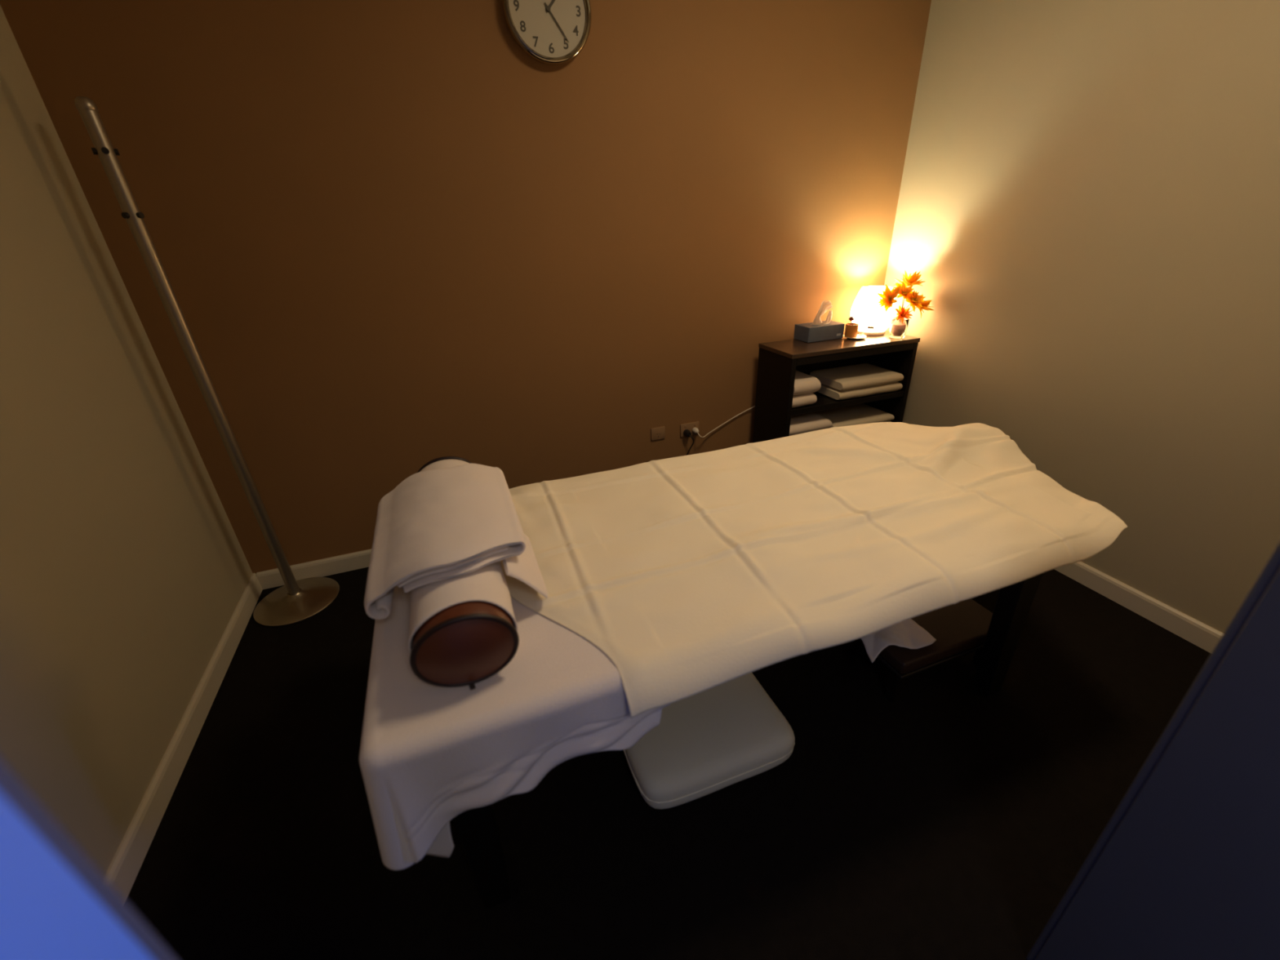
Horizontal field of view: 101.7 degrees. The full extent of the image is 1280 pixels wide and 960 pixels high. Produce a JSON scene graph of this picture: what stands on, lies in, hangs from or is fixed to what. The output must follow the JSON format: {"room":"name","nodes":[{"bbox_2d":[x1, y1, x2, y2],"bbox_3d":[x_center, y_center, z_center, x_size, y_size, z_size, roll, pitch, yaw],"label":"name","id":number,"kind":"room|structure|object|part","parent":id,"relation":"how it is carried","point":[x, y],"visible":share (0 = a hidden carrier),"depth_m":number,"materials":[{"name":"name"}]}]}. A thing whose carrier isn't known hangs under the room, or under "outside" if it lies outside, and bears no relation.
{"room":"spa","nodes":[
{"label":"spa","id":0,"kind":"room"},
{"bbox_2d":[0,4,253,876],"bbox_3d":[-1.425,-0.136,0.714,0.120,2.700,2.700,-11,28,-18],"label":"wall","id":1,"kind":"structure","parent":0,"point":[124,567],"depth_m":1.49,"materials":[{"name":"beige paint"}]},
{"bbox_2d":[104,573,262,900],"bbox_3d":[-1.395,0.933,1.496,0.016,0.089,2.269,-11,28,-18],"label":"baseboard","id":2,"kind":"structure","parent":1,"relation":"attached to","point":[125,866],"depth_m":1.62,"materials":[{"name":"white wood"}]},
{"bbox_2d":[0,0,931,573],"bbox_3d":[-0.237,-1.040,2.451,4.090,2.700,0.120,-11,28,-18],"label":"wall","id":3,"kind":"structure","parent":0,"point":[390,238],"depth_m":2.23,"materials":[{"name":"brown paint"}]},
{"bbox_2d":[256,548,371,589],"bbox_3d":[-0.171,0.156,2.974,3.458,0.089,0.016,-11,28,-18],"label":"baseboard","id":4,"kind":"structure","parent":3,"relation":"attached to","point":[268,579],"depth_m":2.52,"materials":[{"name":"white wood"}]},
{"bbox_2d":[502,0,591,65],"bbox_3d":[-0.347,-1.764,1.956,0.332,0.332,0.051,-11,28,-18],"label":"wall clock","id":5,"kind":"object","parent":3,"relation":"attached to","point":[551,32],"visible":1,"depth_m":1.97,"materials":[{"name":"beige plastic"}]},
{"bbox_2d":[650,426,665,440],"bbox_3d":[0.101,-0.259,2.893,0.084,0.071,0.010,-11,28,-18],"label":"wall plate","id":6,"kind":"object","parent":3,"relation":"attached to","point":[659,433],"visible":1,"depth_m":2.89,"materials":[{"name":"brown plastic"}]},
{"bbox_2d":[683,429,693,455],"bbox_3d":[0.275,-0.082,3.015,0.065,0.433,0.052,-11,28,-18],"label":"plug","id":7,"kind":"object","parent":3,"relation":"attached to","point":[686,433],"visible":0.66,"depth_m":2.93,"materials":[{"name":"black plastic"}]},
{"bbox_3d":[0.278,-0.072,3.019,0.068,0.412,0.030,3,27,10],"label":"cord","id":8,"kind":"part","parent":7,"relation":"part of","materials":[{"name":"black plastic"}]},
{"bbox_2d":[680,421,698,436],"bbox_3d":[0.282,-0.287,2.954,0.116,0.076,0.012,-11,28,-18],"label":"power outlet","id":9,"kind":"object","parent":3,"relation":"attached to","point":[689,426],"visible":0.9,"depth_m":2.94,"materials":[{"name":"brown plastic"}]},
{"bbox_2d":[692,405,755,437],"bbox_3d":[0.534,-0.376,2.981,0.494,0.213,0.054,-11,28,-18],"label":"plug","id":10,"kind":"object","parent":3,"relation":"attached to","point":[695,430],"visible":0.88,"depth_m":2.99,"materials":[{"name":"beige plastic"}]},
{"bbox_2d":[125,566,1211,959],"bbox_3d":[0.608,1.121,1.165,4.090,0.080,4.800,-11,28,-18],"label":"floor","id":11,"kind":"structure","parent":0,"point":[947,820],"depth_m":1.44,"materials":[{"name":"wood"}]},
{"bbox_2d":[74,96,339,626],"bbox_3d":[-1.586,-0.289,1.954,0.340,1.884,0.340,-11,28,-18],"label":"coat stand","id":12,"kind":"object","parent":11,"relation":"on","point":[295,602],"visible":1,"depth_m":1.95,"materials":[{"name":"silver metal"}]},
{"bbox_2d":[622,671,795,809],"bbox_3d":[0.188,0.773,1.654,0.507,0.126,0.402,-11,28,-17],"label":"stool","id":13,"kind":"object","parent":11,"relation":"on","point":[713,740],"visible":0.66,"depth_m":1.53,"materials":[{"name":"white leather"}]},
{"bbox_2d":[453,573,1043,909],"bbox_3d":[0.407,0.394,1.777,2.205,0.690,0.915,-11,28,-18],"label":"massage table","id":14,"kind":"object","parent":11,"relation":"on","point":[477,828],"visible":0.12,"depth_m":1.57,"materials":[{"name":"black wood"}]},
{"bbox_3d":[-0.369,0.797,1.191,0.086,0.539,0.060,-11,28,-18],"label":"leg","id":15,"kind":"part","parent":14,"relation":"part of","materials":[{"name":"black wood"}]},
{"bbox_2d":[359,584,670,870],"bbox_3d":[-0.377,0.411,1.401,0.608,0.351,0.946,-11,28,-18],"label":"sheet","id":16,"kind":"object","parent":14,"relation":"on","point":[429,755],"visible":0.74,"depth_m":0.99,"materials":[{"name":"white fabric"}]},
{"bbox_2d":[408,456,519,689],"bbox_3d":[-0.470,0.163,1.321,0.205,0.169,0.839,-11,28,-18],"label":"bolster","id":17,"kind":"object","parent":16,"relation":"on","point":[463,632],"visible":0.45,"depth_m":0.99,"materials":[{"name":"brown leather"}]},
{"bbox_2d":[364,463,525,619],"bbox_3d":[-0.483,0.115,1.286,0.350,0.146,0.554,-11,28,-18],"label":"folded towel","id":18,"kind":"object","parent":17,"relation":"on","point":[441,524],"visible":1,"depth_m":1.18,"materials":[{"name":"white fabric"}]},
{"bbox_3d":[-0.326,0.328,0.981,0.181,0.152,0.028,-11,28,-18],"label":"panel","id":19,"kind":"part","parent":17,"relation":"part of","materials":[{"name":"brown leather"}]},
{"bbox_3d":[-0.324,0.399,1.007,0.010,0.013,0.015,-19,31,-30],"label":"zip pull","id":20,"kind":"part","parent":17,"relation":"part of","materials":[{"name":"black metal"}]},
{"bbox_2d":[500,422,1128,718],"bbox_3d":[0.560,0.093,1.668,1.997,0.178,1.000,-11,28,-18],"label":"sheet","id":21,"kind":"object","parent":14,"relation":"on","point":[694,574],"visible":0.97,"depth_m":1.42,"materials":[{"name":"white fabric"}]},
{"bbox_2d":[502,533,547,598],"bbox_3d":[-0.298,0.177,1.277,0.087,0.116,0.304,-11,28,-18],"label":"hand towel","id":22,"kind":"object","parent":21,"relation":"on","point":[524,567],"visible":0.49,"depth_m":1.20,"materials":[{"name":"white fabric"}]},
{"bbox_3d":[1.185,0.490,1.697,0.098,0.539,0.060,-11,28,-18],"label":"leg","id":23,"kind":"part","parent":14,"relation":"part of","materials":[{"name":"black wood"}]},
{"bbox_2d":[752,330,919,443],"bbox_3d":[1.091,-0.353,3.007,0.815,0.890,0.306,-11,28,-18],"label":"bookcase","id":24,"kind":"object","parent":11,"relation":"on","point":[779,362],"visible":0.43,"depth_m":2.80,"materials":[{"name":"brown wood"}]},
{"bbox_3d":[0.726,-0.272,2.895,0.027,0.868,0.302,-11,28,-18],"label":"panel","id":25,"kind":"part","parent":24,"relation":"part of","materials":[{"name":"black wood"}]},
{"bbox_2d":[791,392,817,408],"bbox_3d":[0.815,-0.456,2.817,0.154,0.064,0.248,-11,28,-18],"label":"folded towel","id":26,"kind":"object","parent":24,"relation":"on","point":[800,400],"visible":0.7,"depth_m":2.72,"materials":[{"name":"white fabric"}]},
{"bbox_2d":[793,370,821,395],"bbox_3d":[0.819,-0.522,2.784,0.164,0.082,0.253,-11,28,-18],"label":"folded towel","id":27,"kind":"object","parent":26,"relation":"on","point":[804,384],"visible":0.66,"depth_m":2.69,"materials":[{"name":"white fabric"}]},
{"bbox_2d":[789,412,831,435],"bbox_3d":[0.876,-0.278,2.938,0.277,0.170,0.269,-11,28,-18],"label":"folded towel","id":28,"kind":"object","parent":24,"relation":"on","point":[810,421],"visible":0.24,"depth_m":2.82,"materials":[{"name":"white fabric"}]},
{"bbox_2d":[793,300,844,342],"bbox_3d":[0.978,-0.869,2.825,0.236,0.201,0.125,-12,28,-19],"label":"tissue box","id":29,"kind":"object","parent":24,"relation":"on","point":[819,330],"visible":1,"depth_m":2.81,"materials":[{"name":"grey cardboard"}]},
{"bbox_3d":[1.038,-0.412,3.134,0.751,0.847,0.006,-11,28,-18],"label":"panel","id":30,"kind":"part","parent":24,"relation":"part of","materials":[{"name":"black wood"}]},
{"bbox_3d":[1.086,-0.476,2.946,0.752,0.030,0.290,-11,28,-18],"label":"shelf","id":31,"kind":"part","parent":24,"relation":"part of","materials":[{"name":"black wood"}]},
{"bbox_2d":[813,404,893,428],"bbox_3d":[1.231,-0.332,3.071,0.421,0.125,0.254,-11,28,-18],"label":"towel","id":32,"kind":"object","parent":24,"relation":"on","point":[857,414],"visible":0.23,"depth_m":3.02,"materials":[{"name":"white fabric"}]},
{"bbox_2d":[843,333,866,339],"bbox_3d":[1.175,-0.784,2.854,0.122,0.010,0.122,-11,28,-18],"label":"saucer","id":33,"kind":"object","parent":24,"relation":"on","point":[858,336],"visible":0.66,"depth_m":2.83,"materials":[{"name":"beige ceramic"}]},
{"bbox_2d":[844,291,863,337],"bbox_3d":[1.149,-0.887,2.800,0.069,0.233,0.069,9,28,21],"label":"reed diffuser","id":34,"kind":"object","parent":33,"relation":"on","point":[851,329],"visible":1,"depth_m":2.81,"materials":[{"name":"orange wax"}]},
{"bbox_3d":[1.127,-0.658,2.709,0.751,0.036,0.018,-11,28,-18],"label":"rail","id":35,"kind":"part","parent":24,"relation":"part of","materials":[{"name":"black wood"}]},
{"bbox_2d":[816,382,902,399],"bbox_3d":[1.219,-0.537,2.965,0.430,0.050,0.278,-11,28,-18],"label":"sheet","id":36,"kind":"object","parent":24,"relation":"on","point":[837,394],"visible":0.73,"depth_m":2.85,"materials":[{"name":"white fabric"}]},
{"bbox_2d":[809,363,903,390],"bbox_3d":[1.219,-0.583,2.940,0.417,0.052,0.280,-11,28,-18],"label":"towel","id":37,"kind":"object","parent":36,"relation":"on","point":[864,375],"visible":0.98,"depth_m":2.87,"materials":[{"name":"white fabric"}]},
{"bbox_2d":[850,285,897,335],"bbox_3d":[1.301,-0.943,2.902,0.236,0.244,0.236,-11,28,-18],"label":"table lamp","id":38,"kind":"object","parent":24,"relation":"on","point":[873,320],"visible":0.72,"depth_m":2.83,"materials":[{"name":"beige paper"}]},
{"bbox_3d":[1.455,-0.415,3.133,0.027,0.868,0.302,-11,28,-18],"label":"panel","id":39,"kind":"part","parent":24,"relation":"part of","materials":[{"name":"black wood"}]},
{"bbox_2d":[889,316,909,338],"bbox_3d":[1.399,-0.823,2.817,0.090,0.099,0.090,-11,28,-18],"label":"glass vase","id":40,"kind":"object","parent":24,"relation":"on","point":[898,330],"visible":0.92,"depth_m":2.79,"materials":[{"name":"white"}]},
{"bbox_2d":[876,284,900,312],"bbox_3d":[1.297,-0.918,2.731,0.109,0.207,0.164,15,31,30],"label":"dried flower","id":41,"kind":"object","parent":40,"relation":"on","point":[887,295],"visible":0.97,"depth_m":2.70,"materials":[{"name":"orange plant"}]},
{"bbox_2d":[893,305,912,323],"bbox_3d":[1.395,-0.872,2.760,0.094,0.094,0.080,-2,26,1],"label":"dried flower","id":42,"kind":"object","parent":40,"relation":"on","point":[901,314],"visible":0.95,"depth_m":2.75,"materials":[{"name":"orange plant"}]},
{"bbox_2d":[893,280,918,319],"bbox_3d":[1.354,-0.911,2.697,0.127,0.221,0.112,-11,28,-18],"label":"dried flower","id":43,"kind":"object","parent":40,"relation":"in","point":[904,291],"visible":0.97,"depth_m":2.67,"materials":[{"name":"orange plant"}]},
{"bbox_2d":[892,271,924,308],"bbox_3d":[1.417,-0.973,2.768,0.142,0.264,0.138,-11,28,-18],"label":"dried flower","id":44,"kind":"object","parent":40,"relation":"on","point":[911,280],"visible":0.91,"depth_m":2.71,"materials":[{"name":"orange plant"}]},
{"bbox_2d":[900,289,925,319],"bbox_3d":[1.395,-0.885,2.689,0.106,0.178,0.117,-24,34,-38],"label":"dried flower","id":45,"kind":"object","parent":40,"relation":"in","point":[916,302],"visible":0.96,"depth_m":2.66,"materials":[{"name":"orange plant"}]},
{"bbox_2d":[911,293,933,318],"bbox_3d":[1.469,-0.899,2.741,0.130,0.154,0.142,-11,28,-18],"label":"dried flower","id":46,"kind":"object","parent":40,"relation":"in","point":[925,304],"visible":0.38,"depth_m":2.71,"materials":[{"name":"orange plant"}]},
{"bbox_2d":[857,598,992,702],"bbox_3d":[1.000,0.552,1.966,0.484,0.200,0.430,-11,28,-18],"label":"footstool","id":47,"kind":"object","parent":11,"relation":"on","point":[960,628],"visible":0.34,"depth_m":1.77,"materials":[{"name":"brown wood"}]},
{"bbox_3d":[0.868,0.692,1.767,0.036,0.136,0.036,-11,28,-18],"label":"leg","id":48,"kind":"part","parent":47,"relation":"part of","materials":[{"name":"black wood"}]},
{"bbox_2d":[860,618,936,662],"bbox_3d":[0.848,0.528,1.797,0.241,0.050,0.224,-11,28,-18],"label":"cloth","id":49,"kind":"object","parent":47,"relation":"on","point":[908,633],"visible":0.52,"depth_m":1.75,"materials":[{"name":"white fabric"}]},
{"bbox_3d":[1.251,0.616,1.892,0.036,0.136,0.036,-11,28,-18],"label":"leg","id":50,"kind":"part","parent":47,"relation":"part of","materials":[{"name":"black wood"}]},
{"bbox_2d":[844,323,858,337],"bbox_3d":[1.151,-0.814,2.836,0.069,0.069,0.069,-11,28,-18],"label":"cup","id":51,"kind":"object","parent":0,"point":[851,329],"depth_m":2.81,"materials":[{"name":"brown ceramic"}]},
{"bbox_2d":[884,0,1279,633],"bbox_3d":[1.949,-0.802,1.813,0.120,2.700,2.700,-11,28,-18],"label":"wall","id":52,"kind":"structure","parent":0,"point":[1087,215],"depth_m":2.01,"materials":[{"name":"beige paint"}]},
{"bbox_2d":[1054,561,1222,653],"bbox_3d":[1.851,0.292,2.553,0.016,0.089,2.269,-11,28,-18],"label":"baseboard","id":53,"kind":"structure","parent":52,"relation":"attached to","point":[1186,627],"depth_m":2.10,"materials":[{"name":"white wood"}]},
{"bbox_3d":[0.667,-0.006,0.301,3.490,2.700,0.415,-11,28,-18],"label":"wall","id":54,"kind":"structure","parent":0,"visible":0},
{"bbox_2d":[0,793,153,959],"bbox_3d":[-0.197,0.436,0.149,0.020,2.100,0.419,-11,28,-18],"label":"trim","id":55,"kind":"structure","parent":54,"relation":"attached to","point":[47,913],"depth_m":0.23,"materials":[{"name":"blue paint"}]},
{"bbox_2d":[0,758,177,959],"bbox_3d":[-0.304,0.323,0.306,0.076,2.170,0.015,-11,28,-18],"label":"trim","id":56,"kind":"structure","parent":54,"relation":"attached to","point":[11,788],"depth_m":0.25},
{"bbox_2d":[1026,541,1279,959],"bbox_3d":[0.863,0.092,0.686,0.076,2.170,0.015,-11,28,-18],"label":"door frame","id":57,"kind":"structure","parent":54,"relation":"attached to","point":[1272,566],"depth_m":0.82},
{"bbox_2d":[1034,568,1279,959],"bbox_3d":[0.910,0.217,0.510,0.020,2.100,0.419,-11,28,-18],"label":"door","id":58,"kind":"structure","parent":54,"relation":"attached to","point":[1191,869],"depth_m":0.80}
]}

